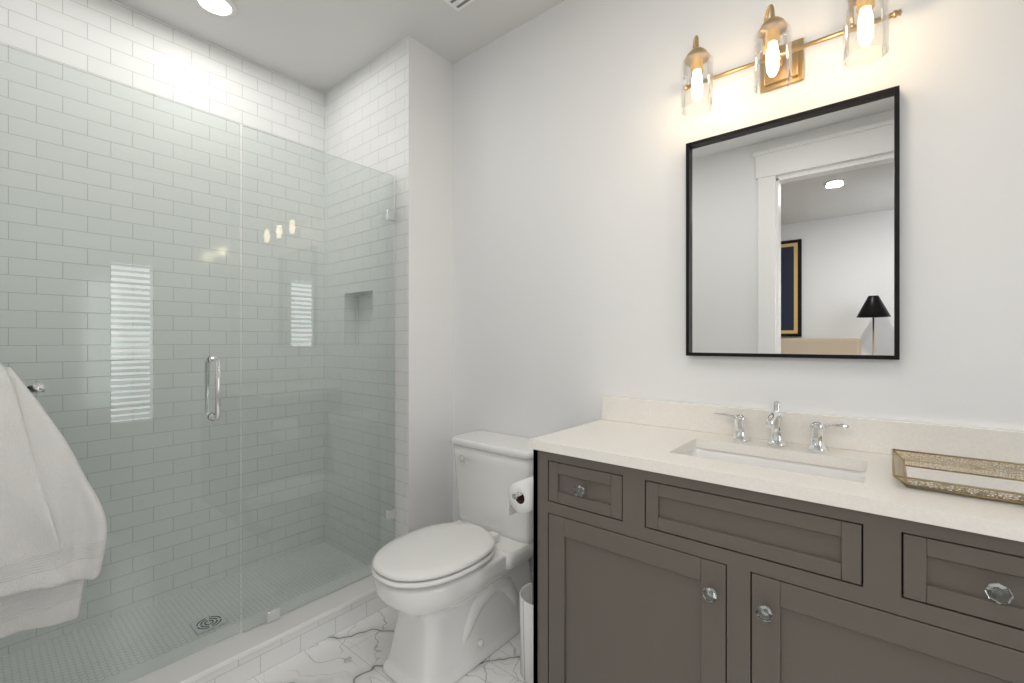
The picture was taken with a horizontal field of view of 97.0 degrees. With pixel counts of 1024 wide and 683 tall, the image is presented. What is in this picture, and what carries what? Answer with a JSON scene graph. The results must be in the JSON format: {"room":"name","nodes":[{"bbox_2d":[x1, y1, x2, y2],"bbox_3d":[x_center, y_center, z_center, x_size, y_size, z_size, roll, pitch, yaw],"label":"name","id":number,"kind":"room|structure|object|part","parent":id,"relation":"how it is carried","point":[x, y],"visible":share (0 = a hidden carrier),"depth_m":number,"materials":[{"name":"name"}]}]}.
{"room":"bathroom","nodes":[
{"label":"bathroom","id":0,"kind":"room"},
{"bbox_2d":[0,0,324,656],"bbox_3d":[-1.748,-0.125,2.018,0.100,2.710,2.060,0,0,40],"label":"wall","id":1,"kind":"structure","parent":0,"point":[115,41],"depth_m":2.10,"materials":[{"name":"tile"}]},
{"bbox_2d":[114,0,564,92],"bbox_3d":[-0.875,-1.530,-0.300,4.600,0.100,5.100,0,0,40],"label":"ceiling","id":2,"kind":"structure","parent":0,"point":[324,46],"depth_m":2.13,"materials":[{"name":"white paint"}]},
{"bbox_2d":[192,0,237,18],"bbox_3d":[-1.301,-1.476,1.984,0.172,0.007,0.172,0,0,40],"label":"recessed light","id":3,"kind":"object","parent":2,"relation":"in","point":[226,9],"visible":1,"depth_m":2.00,"materials":[{"name":"white paint"}]},
{"bbox_2d":[443,0,473,10],"bbox_3d":[-0.223,-1.473,1.821,0.280,0.014,0.280,0,0,40],"label":"air vent","id":4,"kind":"object","parent":2,"relation":"attached to","point":[457,5],"visible":1,"depth_m":1.97,"materials":[{"name":"white metal"}]},
{"bbox_2d":[325,36,424,564],"bbox_3d":[-0.776,-0.125,2.486,0.800,2.710,0.100,0,0,40],"label":"wall","id":5,"kind":"structure","parent":0,"point":[374,113],"depth_m":2.36,"materials":[{"name":"tile"}]},
{"bbox_2d":[244,606,525,682],"bbox_3d":[0.134,1.260,0.649,2.955,0.060,2.150,0,0,40],"label":"floor","id":6,"kind":"structure","parent":0,"point":[357,652],"depth_m":1.74,"materials":[{"name":"stone"}]},
{"bbox_2d":[371,430,532,682],"bbox_3d":[-0.212,0.837,1.835,0.496,0.786,0.748,0,0,40],"label":"toilet","id":7,"kind":"object","parent":6,"relation":"on","point":[449,592],"visible":0.9,"depth_m":1.73,"materials":[{"name":"white ceramic"}]},
{"bbox_3d":[-0.287,0.805,1.744,0.380,0.050,0.511,0,0,40],"label":"seat","id":8,"kind":"part","parent":7,"relation":"part of","materials":[{"name":"white plastic"}]},
{"bbox_3d":[-0.046,0.637,2.035,0.496,0.386,0.229,0,0,40],"label":"tank","id":9,"kind":"part","parent":7,"relation":"part of","materials":[{"name":"white ceramic"}]},
{"bbox_2d":[519,582,532,682],"bbox_3d":[0.117,1.083,1.683,0.178,0.294,0.178,0,0,40],"label":"trash can","id":10,"kind":"object","parent":6,"relation":"on","point":[526,630],"visible":0.33,"depth_m":1.63,"materials":[{"name":"plastic"}]},
{"bbox_2d":[508,423,1023,682],"bbox_3d":[0.635,0.787,1.293,1.345,0.885,0.520,0,0,40],"label":"bathroom vanity","id":11,"kind":"object","parent":6,"relation":"on","point":[679,542],"depth_m":1.07,"materials":[{"name":"grey paint"}]},
{"bbox_2d":[529,420,1023,531],"bbox_3d":[0.688,0.330,1.260,1.229,0.030,0.502,0,0,40],"label":"countertop","id":12,"kind":"structure","parent":11,"relation":"on","point":[875,485],"depth_m":1.17,"materials":[{"name":"white stone"}]},
{"bbox_2d":[688,444,859,479],"bbox_3d":[0.691,0.406,1.241,0.464,0.147,0.264,0,0,40],"label":"sink","id":13,"kind":"object","parent":12,"relation":"in","point":[701,449],"depth_m":1.33,"materials":[{"name":"white ceramic"}]},
{"bbox_2d":[712,401,851,451],"bbox_3d":[0.776,0.248,1.343,0.355,0.133,0.146,0,0,40],"label":"faucet","id":14,"kind":"object","parent":12,"relation":"on","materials":[{"name":"silver metal"}]},
{"bbox_2d":[892,449,1023,504],"bbox_3d":[1.050,0.301,0.988,0.339,0.027,0.314,0,0,40],"label":"tray","id":15,"kind":"object","parent":12,"relation":"on","point":[976,481],"visible":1,"depth_m":1.03,"materials":[{"name":"gold metal"}]},
{"bbox_2d":[425,46,452,526],"bbox_3d":[-0.691,-0.125,2.668,0.900,2.710,0.290,0,0,40],"label":"wall","id":16,"kind":"structure","parent":0,"point":[438,287],"depth_m":2.34,"materials":[{"name":"white paint"}]},
{"bbox_2d":[453,0,1023,571],"bbox_3d":[0.892,-0.125,1.483,3.050,2.710,0.100,0,0,40],"label":"wall","id":17,"kind":"structure","parent":0,"point":[575,130],"depth_m":1.67,"materials":[{"name":"white paint"}]},
{"bbox_2d":[681,0,902,116],"bbox_3d":[0.796,-0.880,1.367,0.582,0.260,0.198,0,0,40],"label":"sconce","id":18,"kind":"object","parent":17,"relation":"attached to","point":[781,66],"visible":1,"depth_m":1.33,"materials":[{"name":"gold metal"}]},
{"bbox_2d":[686,85,899,359],"bbox_3d":[0.847,-0.325,1.433,0.575,0.750,0.032,0,0,40],"label":"mirror","id":19,"kind":"object","parent":17,"relation":"attached to","point":[793,236],"visible":0.92,"depth_m":1.40,"materials":[{"name":"black mirror"}]},
{"bbox_2d":[602,396,1023,467],"bbox_3d":[0.841,0.267,1.445,1.229,0.095,0.021,0,0,40],"label":"backsplash","id":20,"kind":"structure","parent":17,"relation":"attached to","point":[867,434],"depth_m":1.29,"materials":[{"name":"white stone"}]},
{"label":"outside","id":21,"kind":"structure","parent":0,"visible":0},
{"bbox_2d":[0,542,367,682],"bbox_3d":[-1.323,1.242,1.829,0.795,0.095,1.610,0,0,40],"label":"shower floor","id":22,"kind":"structure","parent":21,"point":[103,634],"depth_m":1.92,"materials":[{"name":"tile"}]},
{"bbox_2d":[190,612,227,634],"bbox_3d":[-1.284,1.192,1.920,0.110,0.004,0.110,0,0,40],"label":"shower drain","id":23,"kind":"object","parent":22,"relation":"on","point":[212,625],"depth_m":1.91,"materials":[{"name":"silver metal"}]},
{"bbox_2d":[97,564,386,682],"bbox_3d":[-1.092,1.173,1.638,0.212,0.115,1.609,0,0,40],"label":"shower curb","id":24,"kind":"object","parent":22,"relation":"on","point":[241,657],"visible":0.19,"depth_m":1.74,"materials":[{"name":"tile"}]},
{"bbox_2d":[0,43,395,682],"bbox_3d":[-1.052,0.145,1.608,0.241,1.939,1.604,0,0,40],"label":"glass","id":25,"kind":"object","parent":24,"relation":"on","point":[54,533],"visible":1,"depth_m":1.33,"materials":[{"name":"clear glass"}]},
{"bbox_2d":[0,366,106,682],"bbox_3d":[-1.374,0.451,1.163,0.184,0.768,0.502,0,0,40],"label":"towel","id":26,"kind":"object","parent":25,"relation":"hanging from","point":[53,523],"depth_m":1.22,"materials":[{"name":"white fabric"}]},
{"bbox_3d":[-1.309,0.140,1.387,0.010,1.930,0.866,0,0,40],"label":"door","id":27,"kind":"part","parent":25,"relation":"part of","materials":[{"name":"clear glass"}]}
]}

